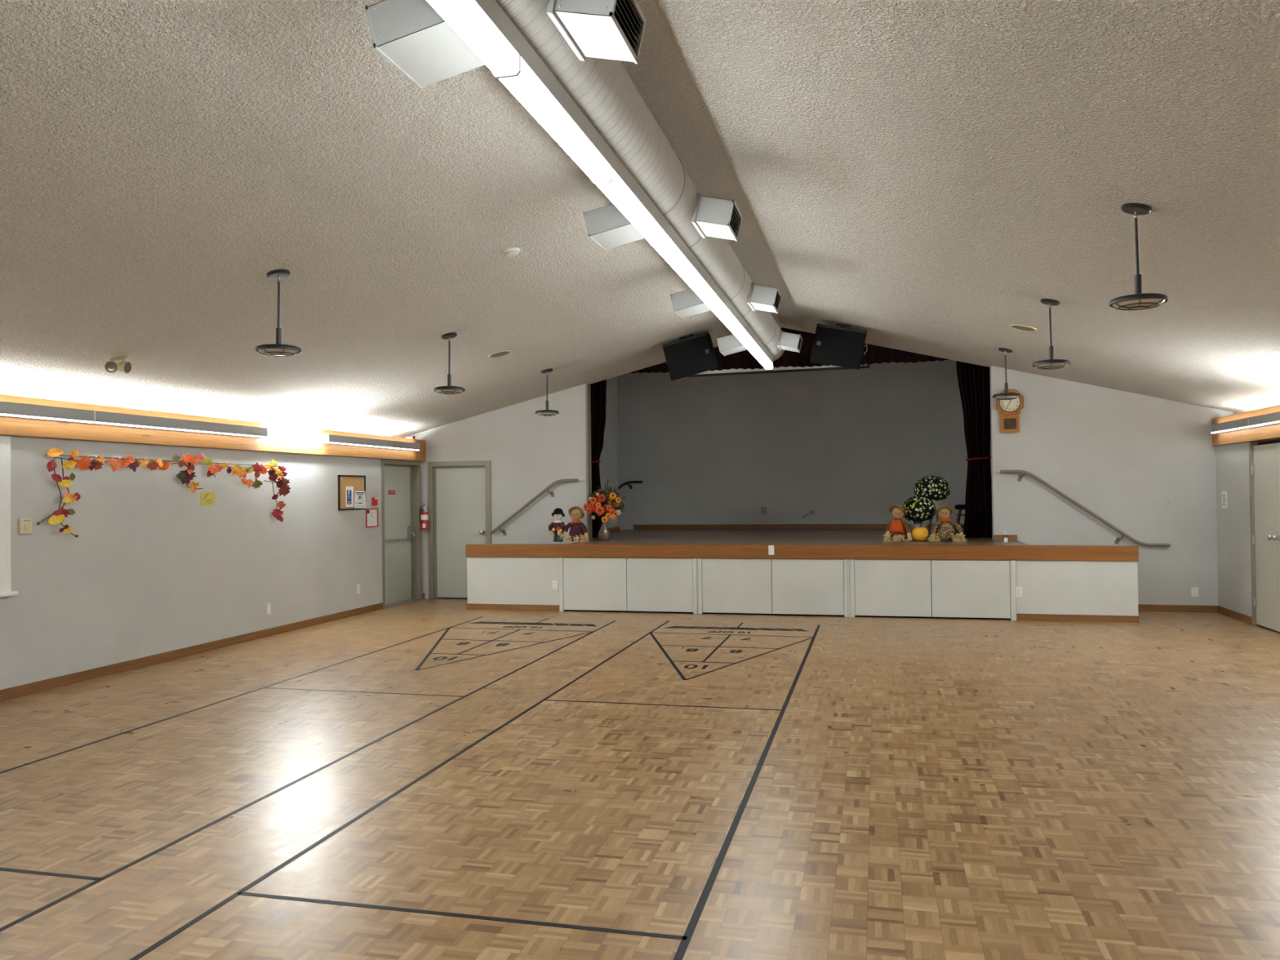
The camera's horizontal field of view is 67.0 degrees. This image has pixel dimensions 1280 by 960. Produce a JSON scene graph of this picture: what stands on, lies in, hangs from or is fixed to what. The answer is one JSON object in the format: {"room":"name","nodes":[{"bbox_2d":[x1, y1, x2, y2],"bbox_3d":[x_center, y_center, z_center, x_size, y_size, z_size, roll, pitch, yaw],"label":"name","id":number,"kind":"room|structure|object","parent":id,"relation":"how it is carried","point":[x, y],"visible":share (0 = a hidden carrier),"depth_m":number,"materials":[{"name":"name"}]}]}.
{"room":"community hall","nodes":[
{"label":"community hall","id":0,"kind":"room"},
{"bbox_2d":[0,391,423,689],"bbox_3d":[-5.519,0.471,5.824,0.400,2.420,17.700,-1,-1,14],"label":"wall","id":1,"kind":"structure","parent":0,"point":[150,569],"depth_m":9.17,"materials":[{"name":"white paint"}]},
{"bbox_2d":[0,435,17,597],"bbox_3d":[-5.186,0.270,6.609,0.240,1.235,1.940,-1,-1,14],"label":"window","id":2,"kind":"structure","parent":1,"relation":"in","point":[5,441],"depth_m":7.45,"materials":[{"name":"white plastic"}]},
{"bbox_2d":[18,518,31,533],"bbox_3d":[-4.853,0.365,7.636,0.036,0.120,0.105,-1,-1,14],"label":"thermostat","id":3,"kind":"object","parent":1,"relation":"attached to","point":[24,524],"visible":1,"depth_m":7.62,"materials":[{"name":"beige plastic"}]},
{"bbox_2d":[0,400,94,423],"bbox_3d":[-4.939,-0.545,7.031,0.076,0.106,2.400,-1,-1,14],"label":"light","id":4,"kind":"object","parent":1,"relation":"attached to","point":[6,409],"visible":1,"depth_m":7.71,"materials":[{"name":"white plastic"}]},
{"bbox_2d":[45,454,284,466],"bbox_3d":[-4.410,-0.182,9.368,0.088,0.042,3.152,-1,-1,14],"label":"curtain rod","id":5,"kind":"object","parent":1,"relation":"attached to","point":[91,456],"visible":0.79,"depth_m":8.80,"materials":[{"name":"beige paint"}]},
{"bbox_2d":[36,448,290,537],"bbox_3d":[-4.374,0.108,9.299,0.149,0.769,3.311,-1,-1,14],"label":"leaf garland","id":6,"kind":"object","parent":5,"relation":"hanging from","point":[60,515],"visible":1,"depth_m":9.04,"materials":[{"name":"orange fabric"}]},
{"bbox_2d":[93,410,267,438],"bbox_3d":[-4.370,-0.522,9.357,0.076,0.106,2.390,-1,-1,14],"label":"light","id":7,"kind":"object","parent":1,"relation":"attached to","point":[100,417],"visible":0.95,"depth_m":9.14,"materials":[{"name":"white plastic"}]},
{"bbox_2d":[0,602,382,701],"bbox_3d":[-5.454,1.630,5.153,0.015,0.085,16.450,-1,-1,14],"label":"baseboard","id":8,"kind":"structure","parent":1,"relation":"attached to","point":[54,682],"depth_m":9.12,"materials":[{"name":"brown wood"}]},
{"bbox_2d":[200,491,214,505],"bbox_3d":[-4.356,0.187,9.743,0.005,0.138,0.210,-1,-1,14],"label":"sticky note","id":9,"kind":"object","parent":1,"relation":"attached to","point":[207,498],"visible":1,"depth_m":9.74,"materials":[{"name":"yellow paper"}]},
{"bbox_2d":[0,394,426,461],"bbox_3d":[-5.408,-0.516,5.806,0.250,0.312,17.698,-1,-1,14],"label":"trim","id":10,"kind":"structure","parent":1,"relation":"attached to","point":[9,426],"depth_m":9.32,"materials":[{"name":"brown wood"}]},
{"bbox_2d":[266,603,271,614],"bbox_3d":[-4.106,1.424,10.692,0.007,0.120,0.070,-1,-1,14],"label":"electrical outlet","id":11,"kind":"object","parent":1,"relation":"attached to","point":[268,605],"visible":1,"depth_m":10.69,"materials":[{"name":"white plastic"}]},
{"bbox_2d":[264,429,328,443],"bbox_3d":[-3.943,-0.505,11.105,0.076,0.106,1.210,-1,-1,14],"label":"light","id":12,"kind":"object","parent":1,"relation":"attached to","point":[272,433],"visible":0.96,"depth_m":11.08,"materials":[{"name":"white plastic"}]},
{"bbox_2d":[337,475,365,510],"bbox_3d":[-3.693,0.162,12.407,0.028,0.445,0.650,-1,-1,14],"label":"cork board","id":13,"kind":"object","parent":1,"relation":"attached to","point":[357,482],"visible":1,"depth_m":12.30,"materials":[{"name":"brown wood"}]},
{"bbox_2d":[346,486,353,506],"bbox_3d":[-3.705,0.213,12.342,0.004,0.260,0.180,-1,-1,14],"label":"leaflet","id":14,"kind":"object","parent":13,"relation":"attached to","point":[349,490],"visible":1,"depth_m":12.34,"materials":[{"name":"white paper"}]},
{"bbox_2d":[354,490,365,508],"bbox_3d":[-3.639,0.255,12.568,0.004,0.230,0.290,-1,-1,14],"label":"notice sheet","id":15,"kind":"object","parent":13,"relation":"attached to","point":[360,496],"visible":1,"depth_m":12.57,"materials":[{"name":"white paper"}]},
{"bbox_2d":[355,492,364,506],"bbox_3d":[-3.638,0.255,12.570,0.002,0.187,0.245,-1,-1,14],"label":"print","id":16,"kind":"object","parent":15,"relation":"attached to","point":[360,496],"depth_m":12.57,"materials":[{"name":"white"}]},
{"bbox_2d":[365,508,377,527],"bbox_3d":[-3.576,0.504,12.900,0.012,0.250,0.310,-1,-1,14],"label":"evacuation plan","id":17,"kind":"object","parent":1,"relation":"attached to","point":[371,514],"visible":1,"depth_m":12.89,"materials":[{"name":"white paper"}]},
{"bbox_2d":[328,434,419,450],"bbox_3d":[-3.515,-0.487,12.854,0.076,0.106,2.390,-1,-1,14],"label":"light","id":18,"kind":"object","parent":1,"relation":"attached to","point":[333,439],"visible":0.99,"depth_m":12.70,"materials":[{"name":"white plastic"}]},
{"bbox_2d":[371,497,377,506],"bbox_3d":[-3.548,0.289,12.949,0.050,0.110,0.095,-1,-1,14],"label":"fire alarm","id":19,"kind":"object","parent":1,"relation":"attached to","point":[374,500],"visible":1,"depth_m":12.91,"materials":[{"name":"red plastic"}]},
{"bbox_2d":[381,459,422,608],"bbox_3d":[-3.463,0.741,13.745,0.205,2.035,1.170,-1,-1,14],"label":"door","id":20,"kind":"structure","parent":1,"relation":"in","point":[401,480],"depth_m":13.93,"materials":[{"name":"beige paint"}]},
{"bbox_2d":[418,502,428,529],"bbox_3d":[-3.181,0.533,14.220,0.126,0.396,0.159,-1,-1,-5],"label":"fire extinguisher","id":21,"kind":"object","parent":1,"relation":"attached to","point":[424,513],"visible":1,"depth_m":14.19,"materials":[{"name":"red metal"}]},
{"bbox_2d":[599,376,618,528],"bbox_3d":[1.616,-0.890,15.185,8.150,3.475,3.550,-1,-1,14],"label":"wall","id":22,"kind":"structure","parent":0,"point":[608,465],"depth_m":16.34,"materials":[{"name":"paint"}]},
{"bbox_2d":[608,526,619,533],"bbox_3d":[-0.700,0.834,15.374,0.015,0.080,2.850,-1,-1,14],"label":"baseboard","id":23,"kind":"structure","parent":22,"relation":"attached to","point":[617,528],"depth_m":16.42,"materials":[{"name":"brown wood"}]},
{"bbox_2d":[0,0,1279,436],"bbox_3d":[0.197,-1.766,6.378,11.300,2.014,21.650,-1,-1,14],"label":"ceiling","id":24,"kind":"structure","parent":0,"point":[917,176],"depth_m":5.76,"materials":[{"name":"paint"}]},
{"bbox_2d":[104,353,131,373],"bbox_3d":[-4.125,-0.923,7.627,0.178,0.167,0.117,-1,-1,3],"label":"emergency light","id":25,"kind":"object","parent":24,"relation":"attached to","point":[111,366],"visible":1,"depth_m":7.60,"materials":[{"name":"beige plastic"}]},
{"bbox_2d":[255,269,301,356],"bbox_3d":[-2.519,-1.165,6.733,0.300,0.601,0.300,-1,-1,14],"label":"pendant lamp","id":26,"kind":"object","parent":24,"relation":"hanging from","point":[277,349],"visible":1,"depth_m":6.69,"materials":[{"name":"black metal"}]},
{"bbox_2d":[257,348,298,355],"bbox_3d":[-2.516,-0.889,6.729,0.278,0.038,0.278,-1,-1,14],"label":"diffuser","id":27,"kind":"object","parent":26,"relation":"attached to","point":[270,352],"depth_m":6.66,"materials":[{"name":"glass"}]},
{"bbox_2d":[433,332,465,394],"bbox_3d":[-1.861,-1.138,9.423,0.300,0.601,0.300,-1,-1,14],"label":"pendant lamp","id":28,"kind":"object","parent":24,"relation":"hanging from","point":[449,389],"visible":1,"depth_m":9.38,"materials":[{"name":"black metal"}]},
{"bbox_2d":[435,389,463,393],"bbox_3d":[-1.858,-0.863,9.420,0.278,0.038,0.278,-1,-1,14],"label":"diffuser","id":29,"kind":"object","parent":28,"relation":"attached to","point":[440,391],"depth_m":9.35,"materials":[{"name":"glass"}]},
{"bbox_2d":[488,350,511,358],"bbox_3d":[-1.556,-1.396,10.721,0.255,0.076,0.260,-1,-1,14],"label":"ceiling speaker","id":30,"kind":"object","parent":24,"relation":"attached to","point":[504,353],"visible":1,"depth_m":10.71,"materials":[{"name":"beige plastic"}]},
{"bbox_2d":[489,351,509,357],"bbox_3d":[-1.555,-1.395,10.720,0.220,0.054,0.226,-1,-1,14],"label":"grille","id":31,"kind":"object","parent":30,"relation":"attached to","point":[497,354],"depth_m":10.72,"materials":[{"name":"metal"}]},
{"bbox_2d":[502,247,519,257],"bbox_3d":[-0.995,-1.759,7.467,0.136,0.061,0.136,-1,-1,14],"label":"smoke detector","id":32,"kind":"object","parent":24,"relation":"attached to","point":[513,251],"visible":1,"depth_m":7.43,"materials":[{"name":"white plastic"}]},
{"bbox_2d":[535,368,559,416],"bbox_3d":[-1.176,-1.111,12.221,0.300,0.601,0.300,-1,-1,14],"label":"pendant lamp","id":33,"kind":"object","parent":24,"relation":"hanging from","point":[546,412],"visible":1,"depth_m":12.18,"materials":[{"name":"black metal"}]},
{"bbox_2d":[536,412,557,415],"bbox_3d":[-1.173,-0.835,12.217,0.278,0.038,0.278,-1,-1,14],"label":"diffuser","id":34,"kind":"object","parent":33,"relation":"attached to","point":[538,413],"depth_m":12.13,"materials":[{"name":"glass"}]},
{"bbox_2d":[364,0,802,360],"bbox_3d":[-0.380,-1.780,4.126,0.981,0.456,16.700,-1,-1,14],"label":"air duct","id":35,"kind":"object","parent":24,"relation":"attached to","point":[583,43],"visible":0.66,"depth_m":4.22,"materials":[{"name":"metal"}]},
{"bbox_2d":[426,0,519,77],"bbox_3d":[-0.615,-1.503,2.811,0.100,0.155,1.220,-1,-1,14],"label":"strip light","id":36,"kind":"object","parent":35,"relation":"attached to","point":[483,25],"visible":1,"depth_m":3.16,"materials":[{"name":"plastic"}]},
{"bbox_2d":[496,31,612,183],"bbox_3d":[-0.325,-1.491,3.996,0.100,0.155,1.220,-1,-1,14],"label":"strip light","id":37,"kind":"object","parent":35,"relation":"attached to","point":[535,87],"visible":0.84,"depth_m":3.86,"materials":[{"name":"plastic"}]},
{"bbox_2d":[613,0,641,49],"bbox_3d":[-0.056,-1.691,3.536,0.047,0.128,0.344,-1,-1,14],"label":"grille","id":38,"kind":"object","parent":35,"relation":"attached to","point":[627,13],"depth_m":3.58,"materials":[{"name":"black metal"}]},
{"bbox_2d":[594,151,666,246],"bbox_3d":[-0.035,-1.480,5.181,0.100,0.155,1.220,-1,-1,14],"label":"strip light","id":39,"kind":"object","parent":35,"relation":"attached to","point":[624,191],"visible":0.84,"depth_m":5.08,"materials":[{"name":"plastic"}]},
{"bbox_2d":[653,220,702,288],"bbox_3d":[0.255,-1.468,6.366,0.100,0.155,1.220,-1,-1,14],"label":"strip light","id":40,"kind":"object","parent":35,"relation":"attached to","point":[675,252],"visible":0.84,"depth_m":6.29,"materials":[{"name":"plastic"}]},
{"bbox_2d":[691,266,728,317],"bbox_3d":[0.544,-1.456,7.551,0.100,0.155,1.220,-1,-1,14],"label":"strip light","id":41,"kind":"object","parent":35,"relation":"attached to","point":[709,292],"visible":0.84,"depth_m":7.49,"materials":[{"name":"plastic"}]},
{"bbox_2d":[718,298,746,338],"bbox_3d":[0.834,-1.445,8.736,0.100,0.155,1.220,-1,-1,14],"label":"strip light","id":42,"kind":"object","parent":35,"relation":"attached to","point":[734,322],"visible":0.84,"depth_m":8.67,"materials":[{"name":"plastic"}]},
{"bbox_2d":[729,207,739,234],"bbox_3d":[0.595,-1.665,6.197,0.047,0.128,0.344,-1,-1,14],"label":"grille","id":43,"kind":"object","parent":35,"relation":"attached to","point":[734,211],"depth_m":6.23,"materials":[{"name":"black metal"}]},
{"bbox_2d":[737,322,761,355],"bbox_3d":[1.124,-1.433,9.921,0.100,0.155,1.220,-1,-1,14],"label":"strip light","id":44,"kind":"object","parent":35,"relation":"attached to","point":[752,343],"visible":0.83,"depth_m":9.88,"materials":[{"name":"plastic"}]},
{"bbox_2d":[753,341,773,369],"bbox_3d":[1.414,-1.421,11.106,0.100,0.155,1.220,-1,-1,14],"label":"strip light","id":45,"kind":"object","parent":35,"relation":"attached to","point":[766,359],"visible":0.82,"depth_m":11.06,"materials":[{"name":"plastic"}]},
{"bbox_2d":[774,293,779,308],"bbox_3d":[1.236,-1.639,8.820,0.047,0.128,0.344,-1,-1,14],"label":"grille","id":46,"kind":"object","parent":35,"relation":"attached to","point":[776,295],"depth_m":8.91,"materials":[{"name":"black metal"}]},
{"bbox_2d":[662,331,717,381],"bbox_3d":[0.658,-1.549,12.273,0.692,0.598,0.369,-1,-1,14],"label":"loudspeaker","id":47,"kind":"object","parent":24,"relation":"hanging from","point":[688,356],"visible":1,"depth_m":12.11,"materials":[{"name":"black"}]},
{"bbox_2d":[687,364,870,377],"bbox_3d":[1.941,-1.679,13.749,2.601,0.340,0.099,-1,-1,14],"label":"projection screen","id":48,"kind":"object","parent":24,"relation":"hanging from","point":[731,371],"visible":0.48,"depth_m":13.76,"materials":[{"name":"white plastic"}]},
{"bbox_2d":[809,323,866,369],"bbox_3d":[2.435,-1.617,11.839,0.682,0.587,0.369,-1,-1,14],"label":"loudspeaker","id":49,"kind":"object","parent":24,"relation":"hanging from","point":[842,346],"visible":1,"depth_m":11.67,"materials":[{"name":"black"}]},
{"bbox_2d":[992,347,1020,399],"bbox_3d":[4.179,-1.216,11.035,0.300,0.601,0.300,-1,-1,14],"label":"pendant lamp","id":50,"kind":"object","parent":24,"relation":"hanging from","point":[1006,396],"visible":1,"depth_m":10.98,"materials":[{"name":"black metal"}]},
{"bbox_2d":[994,395,1018,399],"bbox_3d":[4.182,-0.940,11.032,0.278,0.038,0.278,-1,-1,14],"label":"diffuser","id":51,"kind":"object","parent":50,"relation":"attached to","point":[999,397],"depth_m":10.96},
{"bbox_2d":[1008,324,1036,331],"bbox_3d":[3.796,-1.508,9.577,0.255,0.076,0.260,-1,-1,14],"label":"ceiling speaker","id":52,"kind":"object","parent":24,"relation":"attached to","point":[1017,326],"visible":1,"depth_m":9.56,"materials":[{"name":"beige plastic"}]},
{"bbox_2d":[1011,325,1034,330],"bbox_3d":[3.795,-1.507,9.577,0.220,0.054,0.226,-1,-1,14],"label":"grille","id":53,"kind":"object","parent":52,"relation":"attached to","point":[1017,327],"depth_m":9.57,"materials":[{"name":"metal"}]},
{"bbox_2d":[1032,298,1071,368],"bbox_3d":[3.486,-1.244,8.199,0.300,0.601,0.300,-1,-1,14],"label":"pendant lamp","id":54,"kind":"object","parent":24,"relation":"hanging from","point":[1051,363],"visible":1,"depth_m":8.15,"materials":[{"name":"black metal"}]},
{"bbox_2d":[1034,363,1068,368],"bbox_3d":[3.489,-0.968,8.195,0.278,0.038,0.278,-1,-1,14],"label":"diffuser","id":55,"kind":"object","parent":54,"relation":"attached to","point":[1040,366],"depth_m":8.13,"materials":[{"name":"glass"}]},
{"bbox_2d":[1108,203,1168,310],"bbox_3d":[2.820,-1.270,5.479,0.300,0.601,0.300,-1,-1,14],"label":"pendant lamp","id":56,"kind":"object","parent":24,"relation":"hanging from","point":[1139,300],"visible":1,"depth_m":5.44,"materials":[{"name":"black metal"}]},
{"bbox_2d":[1111,298,1165,309],"bbox_3d":[2.823,-0.995,5.476,0.278,0.038,0.278,-1,-1,14],"label":"diffuser","id":57,"kind":"object","parent":56,"relation":"attached to","point":[1121,304],"depth_m":5.42,"materials":[{"name":"glass"}]},
{"bbox_2d":[0,598,1279,959],"bbox_3d":[-0.206,1.659,4.538,11.300,0.100,17.950,-1,-1,14],"label":"floor","id":58,"kind":"structure","parent":0,"point":[924,788],"depth_m":4.93,"materials":[{"name":"brown wood"}]},
{"bbox_2d":[0,616,616,932],"bbox_3d":[-2.999,1.635,4.311,1.782,0.001,15.780,-1,-1,14],"label":"court","id":59,"kind":"object","parent":58,"relation":"on","point":[97,879],"visible":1,"depth_m":6.73,"materials":[{"name":"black paint"}]},
{"bbox_2d":[129,620,820,959],"bbox_3d":[-0.659,1.603,3.739,1.809,0.001,15.780,-1,-1,14],"label":"court","id":60,"kind":"object","parent":58,"relation":"on","point":[687,935],"visible":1,"depth_m":4.17,"materials":[{"name":"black paint"}]},
{"bbox_2d":[465,528,1139,622],"bbox_3d":[1.893,1.272,14.424,8.992,0.875,4.856,-1,-1,14],"label":"stage","id":61,"kind":"object","parent":58,"relation":"on","point":[833,572],"visible":1,"depth_m":11.96,"materials":[{"name":"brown wood"}]},
{"bbox_2d":[551,580,557,589],"bbox_3d":[-1.115,1.377,12.676,0.074,0.118,0.010,-1,-1,14],"label":"outlet","id":62,"kind":"object","parent":61,"relation":"attached to","point":[554,583],"visible":1,"depth_m":12.67,"materials":[{"name":"white plastic"}]},
{"bbox_2d":[548,507,564,542],"bbox_3d":[-1.142,0.624,13.366,0.257,0.470,0.243,-1,-1,36],"label":"doll","id":63,"kind":"object","parent":61,"relation":"on","point":[556,529],"visible":1,"depth_m":13.34,"materials":[{"name":"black fabric"}]},
{"bbox_2d":[560,506,589,542],"bbox_3d":[-0.881,0.605,13.296,0.381,0.490,0.291,-1,-1,36],"label":"doll","id":64,"kind":"object","parent":61,"relation":"on","point":[578,531],"visible":1,"depth_m":13.29,"materials":[{"name":"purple fabric"}]},
{"bbox_2d":[590,379,606,537],"bbox_3d":[-0.652,-0.569,14.365,0.298,2.850,0.180,-1,-1,31],"label":"stage curtain","id":65,"kind":"object","parent":61,"relation":"on","point":[598,389],"visible":0.42,"depth_m":14.36,"materials":[{"name":"black fabric"}]},
{"bbox_2d":[597,521,610,540],"bbox_3d":[-0.501,0.710,13.583,0.180,0.280,0.180,-1,-1,14],"label":"vase","id":66,"kind":"object","parent":61,"relation":"on","point":[604,534],"visible":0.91,"depth_m":13.52,"materials":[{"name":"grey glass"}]},
{"bbox_2d":[583,480,626,523],"bbox_3d":[-0.501,0.324,13.598,0.611,0.642,0.328,-1,-1,14],"label":"flower bouquet","id":67,"kind":"object","parent":66,"relation":"in","point":[604,504],"visible":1,"depth_m":13.51,"materials":[{"name":"orange plant"}]},
{"bbox_2d":[768,545,773,555],"bbox_3d":[1.629,0.870,11.993,0.069,0.119,0.001,-1,-1,14],"label":"paper label","id":68,"kind":"object","parent":61,"relation":"attached to","point":[771,548],"visible":1,"depth_m":11.99,"materials":[{"name":"paper"}]},
{"bbox_2d":[883,504,912,542],"bbox_3d":[3.337,0.558,12.514,0.323,0.476,0.355,-1,-1,43],"label":"doll","id":69,"kind":"object","parent":61,"relation":"on","point":[896,530],"visible":1,"depth_m":12.52,"materials":[{"name":"brown fabric"}]},
{"bbox_2d":[902,495,936,540],"bbox_3d":[3.683,0.498,12.755,0.444,0.593,0.403,-1,-1,14],"label":"chrysanthemum","id":70,"kind":"object","parent":61,"relation":"on","point":[919,509],"visible":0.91,"depth_m":12.65,"materials":[{"name":"green plant"}]},
{"bbox_2d":[910,523,928,540],"bbox_3d":[3.688,0.687,12.753,0.242,0.215,0.240,-1,-1,14],"label":"pot","id":71,"kind":"object","parent":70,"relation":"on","point":[916,525],"depth_m":12.68,"materials":[{"name":"orange"}]},
{"bbox_2d":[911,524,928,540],"bbox_3d":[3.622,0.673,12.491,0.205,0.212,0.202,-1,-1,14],"label":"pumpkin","id":72,"kind":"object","parent":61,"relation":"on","point":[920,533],"visible":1,"depth_m":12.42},
{"bbox_2d":[927,511,938,537],"bbox_3d":[4.032,0.610,13.132,0.260,0.372,0.261,-1,-1,14],"label":"plant stand","id":73,"kind":"object","parent":61,"relation":"on","point":[937,517],"visible":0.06,"depth_m":13.19,"materials":[{"name":"black metal"}]},
{"bbox_2d":[913,475,950,509],"bbox_3d":[3.971,0.178,13.151,0.480,0.493,0.441,-1,-1,14],"label":"chrysanthemum","id":74,"kind":"object","parent":73,"relation":"on","point":[932,487],"visible":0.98,"depth_m":13.03,"materials":[{"name":"green plant"}]},
{"bbox_2d":[930,499,939,509],"bbox_3d":[3.981,0.347,13.148,0.178,0.155,0.178,-1,-1,14],"label":"pot","id":75,"kind":"object","parent":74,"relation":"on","point":[936,502],"depth_m":13.08,"materials":[{"name":"ceramic"}]},
{"bbox_2d":[927,505,968,542],"bbox_3d":[3.940,0.555,12.405,0.496,0.466,0.326,-1,-1,14],"label":"doll","id":76,"kind":"object","parent":61,"relation":"on","point":[944,530],"visible":1,"depth_m":12.39,"materials":[{"name":"brown fabric"}]},
{"bbox_2d":[953,504,964,535],"bbox_3d":[4.683,0.573,13.900,0.335,0.443,0.335,-1,-1,14],"label":"bar stool","id":77,"kind":"object","parent":61,"relation":"on","point":[960,507],"visible":0.34,"depth_m":13.83,"materials":[{"name":"black metal"}]},
{"bbox_2d":[955,360,992,537],"bbox_3d":[4.559,-0.640,13.102,0.488,2.850,0.177,-1,-1,9],"label":"stage curtain","id":78,"kind":"object","parent":61,"relation":"on","point":[974,380],"visible":0.83,"depth_m":13.10,"materials":[{"name":"black fabric"}]},
{"bbox_2d":[1002,531,1008,542],"bbox_3d":[4.537,0.706,11.998,0.064,0.141,0.062,-1,-1,14],"label":"pump bottle","id":79,"kind":"object","parent":61,"relation":"on","point":[1005,537],"visible":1,"depth_m":11.97,"materials":[{"name":"white plastic"}]},
{"bbox_2d":[1016,586,1022,596],"bbox_3d":[4.436,1.309,11.318,0.074,0.118,0.010,-1,-1,14],"label":"outlet","id":80,"kind":"object","parent":61,"relation":"attached to","point":[1019,589],"visible":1,"depth_m":11.31,"materials":[{"name":"white plastic"}]},
{"bbox_2d":[617,359,991,529],"bbox_3d":[2.060,-0.435,16.977,8.150,4.350,0.150,-1,-1,14],"label":"wall","id":81,"kind":"structure","parent":0,"point":[847,446],"depth_m":16.77,"materials":[{"name":"grey paint"}]},
{"bbox_2d":[617,480,643,489],"bbox_3d":[-0.502,0.341,17.467,1.161,0.647,0.101,-1,-1,14],"label":"handrail","id":82,"kind":"object","parent":81,"relation":"attached to","point":[628,482],"visible":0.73,"depth_m":17.36,"materials":[{"name":"black metal"}]},
{"bbox_2d":[760,506,766,513],"bbox_3d":[2.159,0.530,16.862,0.100,0.120,0.007,-1,-1,14],"label":"outlet","id":83,"kind":"object","parent":81,"relation":"attached to","point":[763,509],"visible":1,"depth_m":16.86,"materials":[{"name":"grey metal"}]},
{"bbox_2d":[633,524,964,529],"bbox_3d":[2.874,0.807,16.680,6.160,0.090,0.015,-1,-1,14],"label":"baseboard","id":84,"kind":"structure","parent":81,"relation":"attached to","point":[679,526],"depth_m":16.85,"materials":[{"name":"brown wood"}]},
{"bbox_2d":[404,365,1233,605],"bbox_3d":[1.891,-0.480,13.235,11.300,4.350,0.200,-1,-1,14],"label":"wall","id":85,"kind":"structure","parent":0,"point":[1115,453],"depth_m":12.27,"materials":[{"name":"white paint"}]},
{"bbox_2d":[427,460,491,599],"bbox_3d":[-2.644,0.739,14.270,0.994,2.035,0.122,-1,-1,14],"label":"door","id":86,"kind":"structure","parent":85,"relation":"in","point":[460,497],"depth_m":14.30,"materials":[{"name":"beige paint"}]},
{"bbox_2d":[490,478,578,535],"bbox_3d":[-1.515,0.398,13.908,1.341,0.815,0.097,-1,-1,14],"label":"handrail","id":87,"kind":"object","parent":85,"relation":"attached to","point":[553,483],"visible":1,"depth_m":13.88,"materials":[{"name":"metal"}]},
{"bbox_2d":[585,383,591,540],"bbox_3d":[-0.735,-0.257,13.847,0.027,2.224,0.175,-1,-1,14],"label":"trim","id":88,"kind":"structure","parent":85,"relation":"attached to","point":[588,388],"depth_m":13.80,"materials":[{"name":"beige paint"}]},
{"bbox_2d":[626,327,948,373],"bbox_3d":[1.896,-1.871,13.460,4.580,0.641,0.082,-1,-1,14],"label":"valance","id":89,"kind":"object","parent":85,"relation":"attached to","point":[744,359],"visible":0.41,"depth_m":13.37,"materials":[{"name":"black fabric"}]},
{"bbox_2d":[993,534,1017,540],"bbox_3d":[4.698,0.743,12.425,0.285,0.075,0.015,-1,-1,14],"label":"baseboard","id":90,"kind":"structure","parent":85,"relation":"attached to","point":[996,537],"depth_m":12.43,"materials":[{"name":"brown wood"}]},
{"bbox_2d":[995,389,1023,433],"bbox_3d":[4.745,-0.879,12.403,0.329,0.563,0.067,-1,-1,14],"label":"wall clock","id":91,"kind":"object","parent":85,"relation":"attached to","point":[1009,410],"visible":0.74,"depth_m":12.38,"materials":[{"name":"brown wood"}]},
{"bbox_2d":[1000,470,1170,546],"bbox_3d":[5.580,0.348,12.172,1.971,0.979,0.097,-1,-1,14],"label":"handrail","id":92,"kind":"object","parent":85,"relation":"attached to","point":[1020,477],"visible":1,"depth_m":12.12,"materials":[{"name":"metal"}]},
{"bbox_2d":[1137,604,1217,612],"bbox_3d":[6.519,1.588,11.972,1.165,0.085,0.015,-1,-1,14],"label":"baseboard","id":93,"kind":"structure","parent":85,"relation":"attached to","point":[1141,607],"depth_m":11.93,"materials":[{"name":"brown wood"}]},
{"bbox_2d":[1191,586,1198,596],"bbox_3d":[6.831,1.379,11.902,0.080,0.120,0.007,-1,-1,14],"label":"wall plate","id":94,"kind":"object","parent":85,"relation":"attached to","point":[1194,590],"visible":1,"depth_m":11.90,"materials":[{"name":"white plastic"}]},
{"bbox_2d":[1215,402,1279,617],"bbox_3d":[5.116,0.298,3.224,0.300,2.475,17.700,-1,-1,14],"label":"wall","id":95,"kind":"structure","parent":0,"point":[1232,460],"depth_m":11.28,"materials":[{"name":"white paint"}]},
{"bbox_2d":[1222,491,1227,507],"bbox_3d":[6.997,0.235,11.577,0.012,0.200,0.170,-1,-1,14],"label":"light switch panel","id":96,"kind":"object","parent":95,"relation":"attached to","point":[1224,493],"visible":1,"depth_m":11.56,"materials":[{"name":"white plastic"}]},
{"bbox_2d":[1210,417,1253,433],"bbox_3d":[6.785,-0.619,11.075,0.076,0.106,1.213,-1,-1,14],"label":"light","id":97,"kind":"object","parent":95,"relation":"attached to","point":[1242,424],"visible":0.92,"depth_m":11.05,"materials":[{"name":"grey metal"}]},
{"bbox_2d":[1217,605,1252,624],"bbox_3d":[6.943,1.575,11.286,0.015,0.085,1.115,-1,-1,14],"label":"baseboard","id":98,"kind":"structure","parent":95,"relation":"attached to","point":[1246,619],"depth_m":11.24,"materials":[{"name":"brown wood"}]},
{"bbox_2d":[1211,404,1279,445],"bbox_3d":[5.023,-0.670,3.255,0.210,0.335,17.698,-1,-1,14],"label":"trim","id":99,"kind":"structure","parent":95,"relation":"attached to","point":[1270,432],"depth_m":10.71,"materials":[{"name":"brown wood"}]},
{"bbox_2d":[1248,411,1279,427],"bbox_3d":[6.498,-0.631,9.905,0.076,0.106,1.197,-1,-1,14],"label":"light","id":100,"kind":"object","parent":95,"relation":"attached to","point":[1271,418],"visible":1,"depth_m":10.07,"materials":[{"name":"grey metal"}]},
{"bbox_2d":[1248,439,1279,631],"bbox_3d":[6.669,0.588,10.094,0.154,2.035,1.350,-1,-1,14],"label":"door","id":101,"kind":"structure","parent":95,"relation":"in","point":[1264,455],"depth_m":10.41,"materials":[{"name":"beige paint"}]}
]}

